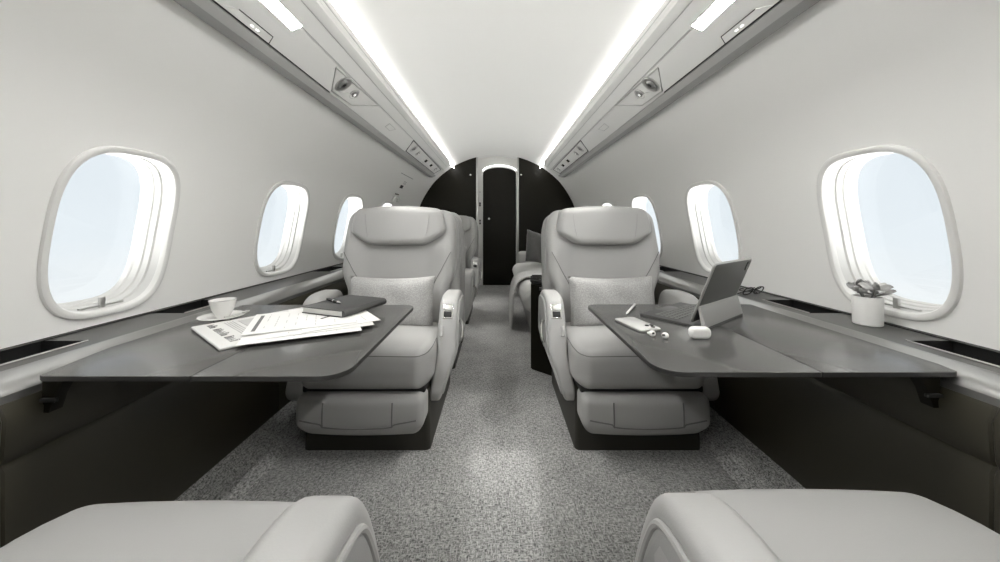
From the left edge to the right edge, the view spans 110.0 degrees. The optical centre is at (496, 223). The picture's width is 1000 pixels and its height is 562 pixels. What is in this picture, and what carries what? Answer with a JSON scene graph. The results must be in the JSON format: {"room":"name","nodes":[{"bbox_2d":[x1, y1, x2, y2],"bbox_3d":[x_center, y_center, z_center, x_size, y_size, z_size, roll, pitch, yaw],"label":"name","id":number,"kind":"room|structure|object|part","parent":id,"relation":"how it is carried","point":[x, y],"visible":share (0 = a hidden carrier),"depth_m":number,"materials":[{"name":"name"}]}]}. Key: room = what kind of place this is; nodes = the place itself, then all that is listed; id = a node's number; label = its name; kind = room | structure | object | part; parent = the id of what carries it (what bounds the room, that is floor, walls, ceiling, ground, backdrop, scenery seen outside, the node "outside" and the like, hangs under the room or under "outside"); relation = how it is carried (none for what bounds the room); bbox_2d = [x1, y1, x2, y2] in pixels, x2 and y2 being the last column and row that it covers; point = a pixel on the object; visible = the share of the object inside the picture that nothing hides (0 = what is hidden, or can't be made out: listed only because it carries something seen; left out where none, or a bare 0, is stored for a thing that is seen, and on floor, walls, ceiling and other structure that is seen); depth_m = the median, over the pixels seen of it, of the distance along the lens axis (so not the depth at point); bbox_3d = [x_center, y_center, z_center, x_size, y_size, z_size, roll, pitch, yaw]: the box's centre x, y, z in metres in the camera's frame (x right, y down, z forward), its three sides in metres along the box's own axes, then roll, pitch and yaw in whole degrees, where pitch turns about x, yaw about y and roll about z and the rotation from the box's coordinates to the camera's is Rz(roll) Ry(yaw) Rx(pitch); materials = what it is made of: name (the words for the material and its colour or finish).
{"room":"aircraft cabin","nodes":[
{"label":"aircraft cabin","id":0,"kind":"room"},
{"bbox_2d":[0,0,434,348],"bbox_3d":[-1.037,-0.160,1.700,0.378,1.040,6.800,0,0,0],"label":"wall","id":1,"kind":"structure","parent":0,"point":[77,76],"depth_m":1.13,"materials":[{"name":"white plastic"}]},
{"bbox_2d":[36,146,180,319],"bbox_3d":[-1.224,0.026,1.104,0.200,0.521,0.371,0,0,0],"label":"window","id":2,"kind":"structure","parent":1,"relation":"in","point":[144,271],"depth_m":1.22,"materials":[{"name":"white plastic"}]},
{"bbox_2d":[0,263,344,404],"bbox_3d":[-1.109,0.338,1.700,0.251,0.058,6.800,0,0,0],"label":"trim","id":3,"kind":"structure","parent":1,"relation":"attached to","point":[21,365],"depth_m":1.02,"materials":[{"name":"black"}]},
{"bbox_2d":[0,280,347,547],"bbox_3d":[-0.981,0.598,1.700,0.017,0.475,6.800,0,0,0],"label":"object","id":4,"kind":"structure","parent":1,"relation":"attached to","point":[108,441],"depth_m":0.90,"materials":[{"name":"grey"}]},
{"bbox_2d":[39,305,412,412],"bbox_3d":[-0.663,0.362,1.060,0.682,0.085,0.650,0,0,0],"label":"folding table","id":5,"kind":"object","parent":1,"relation":"attached to","point":[178,353],"visible":0.77,"depth_m":0.84,"materials":[{"name":"grey"}]},
{"bbox_2d":[197,310,244,321],"bbox_3d":[-0.915,0.311,1.165,0.130,0.017,0.130,0,0,0],"label":"saucer","id":6,"kind":"object","parent":5,"relation":"on","point":[207,317],"visible":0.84,"depth_m":1.16,"materials":[{"name":"white ceramic"}]},
{"bbox_2d":[208,297,236,318],"bbox_3d":[-0.916,0.282,1.165,0.084,0.060,0.078,0,0,-21],"label":"coffee cup","id":7,"kind":"object","parent":6,"relation":"on","point":[220,307],"visible":0.98,"depth_m":1.15,"materials":[{"name":"white ceramic"}]},
{"bbox_2d":[224,310,249,317],"bbox_3d":[-0.870,0.300,1.171,0.022,0.009,0.074,0,0,36],"label":"teaspoon","id":8,"kind":"object","parent":6,"relation":"on","point":[245,311],"visible":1,"depth_m":1.18,"materials":[{"name":"silver metal"}]},
{"bbox_2d":[191,307,302,350],"bbox_3d":[-0.689,0.315,1.126,0.295,0.009,0.400,0,0,38],"label":"newspaper","id":9,"kind":"object","parent":5,"relation":"on","point":[223,335],"visible":0.43,"depth_m":1.01,"materials":[{"name":"grey paper"}]},
{"bbox_2d":[207,325,239,341],"bbox_3d":[-0.788,0.311,1.006,0.230,0.001,0.025,0,0,38],"label":"print","id":10,"kind":"object","parent":9,"relation":"on","point":[223,333],"depth_m":1.00,"materials":[{"name":"grey paper"}]},
{"bbox_2d":[225,318,252,332],"bbox_3d":[-0.668,0.311,1.130,0.265,0.001,0.282,0,0,38],"label":"print","id":11,"kind":"object","parent":9,"relation":"on","point":[234,326],"depth_m":1.08,"materials":[{"name":"grey paper"}]},
{"bbox_2d":[236,327,361,345],"bbox_3d":[-0.602,0.310,1.107,0.300,0.001,0.338,0,0,-25],"label":"document","id":12,"kind":"object","parent":9,"relation":"on","point":[246,339],"visible":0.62,"depth_m":0.96,"materials":[{"name":"white paper"}]},
{"bbox_2d":[256,322,373,339],"bbox_3d":[-0.574,0.308,1.125,0.300,0.001,0.282,0,0,-28],"label":"document","id":13,"kind":"object","parent":12,"relation":"on","point":[297,331],"visible":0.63,"depth_m":0.99,"materials":[{"name":"white paper"}]},
{"bbox_2d":[288,309,379,332],"bbox_3d":[-0.555,0.306,1.179,0.219,0.001,0.321,0,0,-37],"label":"document","id":14,"kind":"object","parent":13,"relation":"on","point":[365,316],"visible":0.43,"depth_m":1.11,"materials":[{"name":"white paper"}]},
{"bbox_2d":[241,310,356,335],"bbox_3d":[-0.622,0.305,1.132,0.295,0.001,0.249,0,0,-26],"label":"document","id":15,"kind":"object","parent":14,"relation":"on","point":[290,320],"visible":0.79,"depth_m":1.09,"materials":[{"name":"white paper"}]},
{"bbox_2d":[251,316,263,331],"bbox_3d":[-0.734,0.304,1.077,0.010,0.001,0.189,0,0,-26],"label":"print","id":16,"kind":"object","parent":15,"relation":"on","point":[257,324],"depth_m":1.06,"materials":[{"name":"grey paper"}]},
{"bbox_2d":[302,295,386,318],"bbox_3d":[-0.548,0.293,1.248,0.187,0.023,0.245,0,0,21],"label":"notebook","id":17,"kind":"object","parent":15,"relation":"on","point":[350,304],"visible":1,"depth_m":1.21,"materials":[{"name":"grey leather"}]},
{"bbox_2d":[326,298,340,303],"bbox_3d":[-0.584,0.276,1.255,0.111,0.012,0.013,0,0,40],"label":"ballpoint pen","id":18,"kind":"object","parent":17,"relation":"on","point":[328,299],"visible":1,"depth_m":1.25,"materials":[{"name":"silver plastic"}]},
{"bbox_2d":[174,401,304,500],"bbox_3d":[-0.930,0.877,1.700,0.160,0.085,6.800,0,0,0],"label":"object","id":19,"kind":"structure","parent":1,"relation":"attached to","point":[236,474],"depth_m":1.29,"materials":[{"name":"carpet"}]},
{"bbox_2d":[221,5,272,43],"bbox_3d":[-0.780,-0.634,1.107,0.025,0.021,0.213,0,0,0],"label":"panel","id":20,"kind":"object","parent":1,"relation":"attached to","point":[236,12],"visible":1,"depth_m":1.10,"materials":[{"name":"white plastic"}]},
{"bbox_2d":[259,0,302,30],"bbox_3d":[-0.706,-0.692,0.970,0.034,0.027,0.546,0,0,0],"label":"recessed light","id":21,"kind":"object","parent":1,"relation":"attached to","point":[274,6],"visible":1,"depth_m":1.15,"materials":[{"name":"white"}]},
{"bbox_2d":[253,181,309,276],"bbox_3d":[-1.224,0.026,1.955,0.200,0.521,0.431,0,0,0],"label":"window","id":22,"kind":"structure","parent":1,"relation":"in","point":[289,252],"depth_m":2.12,"materials":[{"name":"white plastic"}]},
{"bbox_2d":[174,0,449,176],"bbox_3d":[-0.754,-0.710,1.427,0.291,0.208,6.254,0,0,0],"label":"trim","id":23,"kind":"structure","parent":1,"relation":"attached to","point":[308,56],"depth_m":1.45,"materials":[{"name":"white plastic"}]},
{"bbox_2d":[332,194,363,259],"bbox_3d":[-1.224,0.026,2.806,0.200,0.521,0.465,0,0,0],"label":"window","id":24,"kind":"structure","parent":1,"relation":"in","point":[356,202],"depth_m":2.93,"materials":[{"name":"white plastic"}]},
{"bbox_2d":[331,67,378,105],"bbox_3d":[-0.741,-0.664,1.800,0.092,0.072,0.522,0,0,0],"label":"panel","id":25,"kind":"object","parent":1,"relation":"attached to","point":[343,86],"visible":1,"depth_m":1.75,"materials":[{"name":"white plastic"}]},
{"bbox_3d":[-0.754,-0.652,1.780,0.028,0.023,0.160,0,0,0],"label":"button plate","id":26,"kind":"part","parent":25,"relation":"part of","materials":[{"name":"white plastic"}]},
{"bbox_2d":[381,201,392,206],"bbox_3d":[-1.224,0.026,3.657,0.200,0.521,0.465,0,0,0],"label":"window","id":27,"kind":"structure","parent":1,"relation":"in","point":[386,203],"depth_m":3.72,"materials":[{"name":"white"}]},
{"bbox_2d":[385,123,394,130],"bbox_3d":[-0.740,-0.666,2.430,0.031,0.025,0.141,0,0,0],"label":"hatch","id":28,"kind":"object","parent":1,"relation":"attached to","point":[389,126],"visible":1,"depth_m":2.42,"materials":[{"name":"white plastic"}]},
{"bbox_3d":[-0.740,-0.667,2.430,0.030,0.024,0.140,0,0,0],"label":"plate","id":29,"kind":"part","parent":28,"relation":"part of","materials":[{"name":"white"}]},
{"bbox_2d":[392,173,411,202],"bbox_3d":[-1.052,-0.382,3.830,0.155,0.286,0.500,0,0,0],"label":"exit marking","id":30,"kind":"object","parent":1,"relation":"attached to","point":[401,186],"visible":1,"depth_m":3.82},
{"bbox_3d":[-1.105,-0.276,3.830,0.050,0.074,0.210,0,0,0],"label":"pull handle","id":31,"kind":"part","parent":30,"relation":"part of","materials":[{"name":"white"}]},
{"bbox_2d":[406,140,440,173],"bbox_3d":[-0.742,-0.663,3.670,0.096,0.076,1.501,0,0,0],"label":"panel","id":32,"kind":"object","parent":1,"relation":"attached to","point":[414,149],"visible":1,"depth_m":3.46,"materials":[{"name":"white plastic"}]},
{"bbox_2d":[242,285,740,561],"bbox_3d":[0.000,0.920,1.950,1.700,0.001,7.300,0,0,0],"label":"floor","id":33,"kind":"structure","parent":0,"point":[502,477],"depth_m":1.27,"materials":[{"name":"carpet"}]},
{"bbox_2d":[0,495,379,561],"bbox_3d":[-0.504,0.411,0.296,0.741,1.017,0.787,0,0,0],"label":"seat","id":34,"kind":"object","parent":33,"relation":"on","point":[321,528],"visible":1,"depth_m":0.52,"materials":[{"name":"grey leather"}]},
{"bbox_3d":[-0.213,0.517,0.349,0.110,0.426,0.432,0,0,0],"label":"armrest","id":35,"kind":"part","parent":34,"relation":"part of","materials":[{"name":"grey leather"}]},
{"bbox_3d":[-0.185,0.517,0.349,0.063,0.358,0.363,0,0,0],"label":"panel","id":36,"kind":"part","parent":34,"relation":"part of","materials":[{"name":"grey leather"}]},
{"bbox_2d":[285,206,464,449],"bbox_3d":[-0.524,0.411,1.713,0.741,1.017,0.787,0,0,0],"label":"seat","id":37,"kind":"object","parent":33,"relation":"on","point":[394,399],"visible":0.79,"depth_m":1.46,"materials":[{"name":"grey leather"}]},
{"bbox_3d":[-0.847,0.543,1.670,0.082,0.426,0.432,0,0,0],"label":"armrest","id":38,"kind":"part","parent":37,"relation":"part of","materials":[{"name":"grey leather"}]},
{"bbox_3d":[-0.530,0.658,1.590,0.490,0.028,0.400,0,0,0],"label":"under frame","id":39,"kind":"part","parent":37,"relation":"part of","materials":[{"name":"black"}]},
{"bbox_2d":[301,322,437,388],"bbox_3d":[-0.530,0.581,1.623,0.536,0.210,0.557,0,0,0],"label":"seat cushion","id":40,"kind":"object","parent":37,"relation":"on","point":[407,358],"depth_m":1.37,"materials":[{"name":"grey leather"}]},
{"bbox_2d":[351,276,434,325],"bbox_3d":[-0.525,0.392,1.740,0.426,0.261,0.153,0,0,2],"label":"lumbar pillow","id":41,"kind":"object","parent":37,"relation":"on","point":[417,293],"visible":0.59,"depth_m":1.70,"materials":[{"name":"fabric"}]},
{"bbox_3d":[-0.530,0.226,1.931,0.604,0.628,0.208,0,0,0],"label":"backrest","id":42,"kind":"part","parent":37,"relation":"part of","materials":[{"name":"grey leather"}]},
{"bbox_3d":[-0.233,0.543,1.670,0.110,0.426,0.432,0,0,0],"label":"armrest","id":43,"kind":"part","parent":37,"relation":"part of","materials":[{"name":"grey leather"}]},
{"bbox_3d":[-0.220,0.378,1.575,0.032,0.021,0.016,0,0,0],"label":"catch lever","id":44,"kind":"part","parent":37,"relation":"part of","materials":[{"name":"silver metal"}]},
{"bbox_3d":[-0.205,0.543,1.670,0.063,0.358,0.363,0,0,0],"label":"panel","id":45,"kind":"part","parent":37,"relation":"part of","materials":[{"name":"white plastic"}]},
{"bbox_3d":[-0.168,0.503,1.649,0.025,0.099,0.066,0,0,-6],"label":"recline lever","id":46,"kind":"part","parent":37,"relation":"part of","materials":[{"name":"silver metal"}]},
{"bbox_2d":[448,211,476,368],"bbox_3d":[-0.519,0.411,2.562,0.741,1.017,0.787,0,0,0],"label":"seat","id":47,"kind":"object","parent":33,"relation":"on","point":[468,287],"visible":0.16,"depth_m":2.39,"materials":[{"name":"grey leather"}]},
{"bbox_3d":[-0.228,0.543,2.605,0.110,0.426,0.432,0,0,0],"label":"armrest","id":48,"kind":"part","parent":47,"relation":"part of","materials":[{"name":"grey leather"}]},
{"bbox_3d":[-0.200,0.543,2.605,0.063,0.358,0.363,0,0,0],"label":"panel","id":49,"kind":"part","parent":47,"relation":"part of","materials":[{"name":"grey leather"}]},
{"bbox_2d":[459,215,481,323],"bbox_3d":[-0.514,0.411,3.498,0.741,1.017,0.787,0,0,0],"label":"seat","id":50,"kind":"object","parent":33,"relation":"on","point":[471,232],"visible":0.17,"depth_m":3.64,"materials":[{"name":"grey leather"}]},
{"bbox_3d":[-0.520,0.226,3.716,0.604,0.628,0.208,0,0,0],"label":"backrest","id":51,"kind":"part","parent":50,"relation":"part of","materials":[{"name":"grey leather"}]},
{"bbox_3d":[-0.223,0.543,3.455,0.110,0.426,0.432,0,0,0],"label":"armrest","id":52,"kind":"part","parent":50,"relation":"part of","materials":[{"name":"grey leather"}]},
{"bbox_2d":[512,251,541,330],"bbox_3d":[0.618,0.529,3.520,0.864,0.778,1.980,0,0,0],"label":"sofa","id":53,"kind":"object","parent":33,"relation":"on","point":[524,286],"visible":0.2,"depth_m":3.32,"materials":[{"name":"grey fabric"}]},
{"bbox_3d":[0.580,0.630,4.435,0.640,0.570,0.150,0,0,0],"label":"armrest","id":54,"kind":"part","parent":53,"relation":"part of","materials":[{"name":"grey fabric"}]},
{"bbox_2d":[509,269,541,328],"bbox_3d":[0.330,0.671,3.212,0.439,0.460,0.464,0,0,0],"label":"throw blanket","id":55,"kind":"object","parent":53,"relation":"on","point":[523,274],"visible":0.86,"depth_m":3.16,"materials":[{"name":"fabric"}]},
{"bbox_2d":[512,262,541,311],"bbox_3d":[0.545,0.555,3.430,0.719,0.190,1.800,0,0,0],"label":"seat cushion","id":56,"kind":"object","parent":53,"relation":"on","point":[524,286],"depth_m":2.95,"materials":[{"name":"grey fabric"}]},
{"bbox_2d":[525,229,540,262],"bbox_3d":[0.505,0.280,4.000,0.473,0.447,0.201,0,0,-23],"label":"square pillow","id":57,"kind":"object","parent":53,"relation":"on","point":[533,245],"visible":0.48,"depth_m":3.90,"materials":[{"name":"grey fabric"}]},
{"bbox_2d":[530,275,551,375],"bbox_3d":[0.365,0.632,2.239,0.308,0.575,0.303,0,0,0],"label":"base cabinet","id":58,"kind":"object","parent":33,"relation":"on","point":[540,362],"visible":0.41,"depth_m":2.19,"materials":[{"name":"black wood"}]},
{"bbox_2d":[538,206,719,449],"bbox_3d":[0.571,0.411,1.713,0.741,1.017,0.787,0,0,0],"label":"seat","id":59,"kind":"object","parent":33,"relation":"on","point":[608,398],"visible":0.81,"depth_m":1.46,"materials":[{"name":"grey leather"}]},
{"bbox_3d":[0.213,0.503,1.649,0.025,0.099,0.066,0,0,6],"label":"recline lever","id":60,"kind":"part","parent":59,"relation":"part of","materials":[{"name":"silver metal"}]},
{"bbox_3d":[0.251,0.543,1.670,0.063,0.358,0.363,0,0,0],"label":"panel","id":61,"kind":"part","parent":59,"relation":"part of","materials":[{"name":"grey leather"}]},
{"bbox_3d":[0.279,0.543,1.670,0.110,0.426,0.432,0,0,0],"label":"armrest","id":62,"kind":"part","parent":59,"relation":"part of","materials":[{"name":"grey leather"}]},
{"bbox_3d":[0.576,0.226,1.931,0.604,0.628,0.208,0,0,0],"label":"backrest","id":63,"kind":"part","parent":59,"relation":"part of","materials":[{"name":"grey leather"}]},
{"bbox_2d":[568,276,652,325],"bbox_3d":[0.571,0.392,1.740,0.430,0.261,0.154,0,0,-2],"label":"lumbar pillow","id":64,"kind":"object","parent":59,"relation":"on","point":[584,292],"visible":0.67,"depth_m":1.69,"materials":[{"name":"fabric"}]},
{"bbox_2d":[565,322,704,388],"bbox_3d":[0.576,0.581,1.623,0.536,0.210,0.557,0,0,0],"label":"seat cushion","id":65,"kind":"object","parent":59,"relation":"on","point":[595,357],"depth_m":1.36,"materials":[{"name":"grey leather"}]},
{"bbox_3d":[0.576,0.658,1.590,0.490,0.028,0.400,0,0,0],"label":"under frame","id":66,"kind":"part","parent":59,"relation":"part of","materials":[{"name":"black"}]},
{"bbox_3d":[0.893,0.543,1.670,0.082,0.426,0.432,0,0,0],"label":"armrest","id":67,"kind":"part","parent":59,"relation":"part of","materials":[{"name":"grey leather"}]},
{"bbox_2d":[634,489,999,561],"bbox_3d":[0.546,0.411,0.324,0.741,1.017,0.787,0,0,0],"label":"seat","id":68,"kind":"object","parent":33,"relation":"on","point":[735,525],"visible":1,"depth_m":0.53,"materials":[{"name":"grey leather"}]},
{"bbox_3d":[0.227,0.535,0.377,0.063,0.358,0.363,0,0,0],"label":"panel","id":69,"kind":"part","parent":68,"relation":"part of","materials":[{"name":"grey leather"}]},
{"bbox_3d":[0.255,0.535,0.377,0.110,0.426,0.432,0,0,0],"label":"armrest","id":70,"kind":"part","parent":68,"relation":"part of","materials":[{"name":"grey leather"}]},
{"bbox_2d":[329,0,664,180],"bbox_3d":[0.000,-0.817,1.700,1.800,0.386,6.800,0,0,0],"label":"ceiling","id":71,"kind":"structure","parent":0,"point":[482,77],"depth_m":2.01,"materials":[{"name":"white plastic"}]},
{"bbox_2d":[420,157,573,251],"bbox_3d":[0.000,-0.028,5.130,2.480,1.895,0.060,0,0,0],"label":"wall","id":72,"kind":"structure","parent":0,"point":[541,194],"depth_m":5.10,"materials":[{"name":"black wood"}]},
{"bbox_2d":[478,155,516,158],"bbox_3d":[0.007,-0.045,5.190,0.598,1.930,0.180,0,0,0],"label":"trim","id":73,"kind":"structure","parent":72,"relation":"attached to","point":[485,156],"depth_m":5.18,"materials":[{"name":"white plastic"}]},
{"bbox_2d":[476,157,518,284],"bbox_3d":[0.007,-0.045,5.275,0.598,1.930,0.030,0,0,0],"label":"door frame","id":74,"kind":"structure","parent":72,"relation":"attached to","point":[483,163],"depth_m":5.26,"materials":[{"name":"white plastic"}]},
{"bbox_2d":[483,168,515,284],"bbox_3d":[0.036,0.035,5.284,0.497,1.770,0.043,0,0,0],"label":"door","id":75,"kind":"structure","parent":72,"relation":"in","point":[499,184],"depth_m":5.27,"materials":[{"name":"black wood"}]},
{"bbox_2d":[483,165,515,170],"bbox_3d":[0.036,-0.841,5.254,0.507,0.091,0.013,0,0,0],"label":"light","id":76,"kind":"object","parent":72,"relation":"attached to","point":[493,165],"visible":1,"depth_m":5.25,"materials":[{"name":"white plastic"}]},
{"bbox_2d":[559,0,999,350],"bbox_3d":[1.037,-0.160,1.700,0.378,1.040,6.800,0,0,0],"label":"wall","id":77,"kind":"structure","parent":0,"point":[922,76],"depth_m":1.12,"materials":[{"name":"white plastic"}]},
{"bbox_2d":[553,140,587,173],"bbox_3d":[0.742,-0.663,3.670,0.096,0.076,1.501,0,0,0],"label":"panel","id":78,"kind":"object","parent":77,"relation":"attached to","point":[579,149],"visible":1,"depth_m":3.46,"materials":[{"name":"white plastic"}]},
{"bbox_2d":[601,201,612,205],"bbox_3d":[1.224,0.026,3.645,0.200,0.521,0.465,0,0,0],"label":"window","id":79,"kind":"structure","parent":77,"relation":"in","point":[607,203],"depth_m":3.71,"materials":[{"name":"white"}]},
{"bbox_2d":[615,67,662,105],"bbox_3d":[0.741,-0.664,1.800,0.092,0.072,0.522,0,0,0],"label":"light","id":80,"kind":"object","parent":77,"relation":"attached to","point":[650,86],"visible":1,"depth_m":1.75,"materials":[{"name":"white plastic"}]},
{"bbox_3d":[0.754,-0.652,1.780,0.028,0.023,0.160,0,0,0],"label":"button plate","id":81,"kind":"part","parent":80,"relation":"part of","materials":[{"name":"white plastic"}]},
{"bbox_2d":[631,194,662,258],"bbox_3d":[1.224,0.026,2.794,0.200,0.521,0.465,0,0,0],"label":"window","id":82,"kind":"structure","parent":77,"relation":"in","point":[637,201],"depth_m":2.84,"materials":[{"name":"white plastic"}]},
{"bbox_2d":[544,0,819,176],"bbox_3d":[0.754,-0.710,1.427,0.291,0.208,6.254,0,0,0],"label":"overhead panel","id":83,"kind":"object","parent":77,"relation":"attached to","point":[685,56],"depth_m":1.45,"materials":[{"name":"white plastic"}]},
{"bbox_2d":[691,0,734,30],"bbox_3d":[0.706,-0.692,0.970,0.034,0.027,0.546,0,0,0],"label":"recessed light","id":84,"kind":"object","parent":77,"relation":"attached to","point":[718,6],"visible":1,"depth_m":1.15,"materials":[{"name":"white"}]},
{"bbox_2d":[685,181,741,272],"bbox_3d":[1.224,0.026,1.943,0.200,0.521,0.431,0,0,0],"label":"window","id":85,"kind":"structure","parent":77,"relation":"in","point":[705,252],"depth_m":2.11,"materials":[{"name":"white plastic"}]},
{"bbox_2d":[721,5,772,43],"bbox_3d":[0.780,-0.634,1.107,0.025,0.021,0.213,0,0,0],"label":"tab","id":86,"kind":"object","parent":77,"relation":"attached to","point":[757,12],"visible":1,"depth_m":1.10,"materials":[{"name":"white plastic"}]},
{"bbox_2d":[699,407,805,488],"bbox_3d":[0.930,0.877,1.700,0.160,0.085,6.800,0,0,0],"label":"baseboard","id":87,"kind":"structure","parent":77,"relation":"attached to","point":[743,461],"depth_m":1.31,"materials":[{"name":"carpet"}]},
{"bbox_2d":[588,304,956,407],"bbox_3d":[0.681,0.362,1.075,0.658,0.085,0.640,0,0,0],"label":"folding table","id":88,"kind":"object","parent":77,"relation":"attached to","point":[760,342],"visible":0.83,"depth_m":0.87,"materials":[{"name":"grey wood"}]},
{"bbox_2d":[626,303,635,313],"bbox_3d":[0.499,0.316,1.303,0.010,0.009,0.173,0,0,31],"label":"stylus","id":89,"kind":"object","parent":88,"relation":"on","point":[634,304],"visible":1,"depth_m":1.30,"materials":[{"name":"white plastic"}]},
{"bbox_2d":[615,317,660,332],"bbox_3d":[0.440,0.314,1.101,0.076,0.012,0.138,0,0,-15],"label":"smartphone","id":90,"kind":"object","parent":88,"relation":"on","point":[636,324],"visible":1,"depth_m":1.08,"materials":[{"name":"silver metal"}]},
{"bbox_2d":[647,330,655,336],"bbox_3d":[0.440,0.311,1.001,0.019,0.017,0.028,0,0,-20],"label":"earbud","id":91,"kind":"object","parent":88,"relation":"on","point":[651,333],"visible":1,"depth_m":0.99,"materials":[{"name":"white plastic"}]},
{"bbox_2d":[661,332,668,338],"bbox_3d":[0.472,0.311,0.983,0.019,0.017,0.028,0,0,25],"label":"earbud","id":92,"kind":"object","parent":88,"relation":"on","point":[664,335],"visible":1,"depth_m":0.97,"materials":[{"name":"white plastic"}]},
{"bbox_2d":[640,258,751,328],"bbox_3d":[0.691,0.218,1.219,0.302,0.205,0.246,0,0,-37],"label":"tablet computer","id":93,"kind":"object","parent":88,"relation":"on","point":[718,303],"visible":1,"depth_m":1.14,"materials":[{"name":"grey plastic"}]},
{"bbox_2d":[688,326,710,338],"bbox_3d":[0.566,0.303,0.978,0.058,0.034,0.023,0,0,6],"label":"case","id":94,"kind":"object","parent":88,"relation":"on","point":[696,332],"visible":1,"depth_m":0.97,"materials":[{"name":"white plastic"}]},
{"bbox_3d":[0.566,0.292,0.978,0.058,0.012,0.023,0,0,6],"label":"lid","id":95,"kind":"part","parent":94,"relation":"part of","materials":[{"name":"white plastic"}]},
{"bbox_2d":[654,283,999,533],"bbox_3d":[0.981,0.598,1.700,0.017,0.475,6.800,0,0,0],"label":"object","id":96,"kind":"structure","parent":77,"relation":"attached to","point":[842,433],"depth_m":0.91,"materials":[{"name":"grey"}]},
{"bbox_2d":[657,265,999,407],"bbox_3d":[1.109,0.338,1.700,0.251,0.058,6.800,0,0,0],"label":"trim","id":97,"kind":"structure","parent":77,"relation":"attached to","point":[977,367],"depth_m":0.95,"materials":[{"name":"black"}]},
{"bbox_2d":[737,286,763,294],"bbox_3d":[1.126,0.293,1.552,0.136,0.037,0.044,0,0,-20],"label":"eyeglasses","id":98,"kind":"object","parent":97,"relation":"on","point":[753,288],"visible":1,"depth_m":1.54,"materials":[{"name":"black plastic"}]},
{"bbox_2d":[846,279,896,326],"bbox_3d":[1.152,0.241,1.080,0.091,0.142,0.107,0,0,-44],"label":"potted plant","id":99,"kind":"object","parent":97,"relation":"on","point":[867,310],"visible":1,"depth_m":1.07,"materials":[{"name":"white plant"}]},
{"bbox_3d":[1.152,0.268,1.088,0.071,0.088,0.071,0,0,0],"label":"pot","id":100,"kind":"part","parent":99,"relation":"part of","materials":[{"name":"white ceramic"}]},
{"bbox_2d":[816,145,963,320],"bbox_3d":[1.224,0.026,1.092,0.200,0.521,0.371,0,0,0],"label":"window","id":101,"kind":"structure","parent":77,"relation":"in","point":[837,198],"depth_m":1.22,"materials":[{"name":"glass"},{"name":"white plastic"}]}
]}

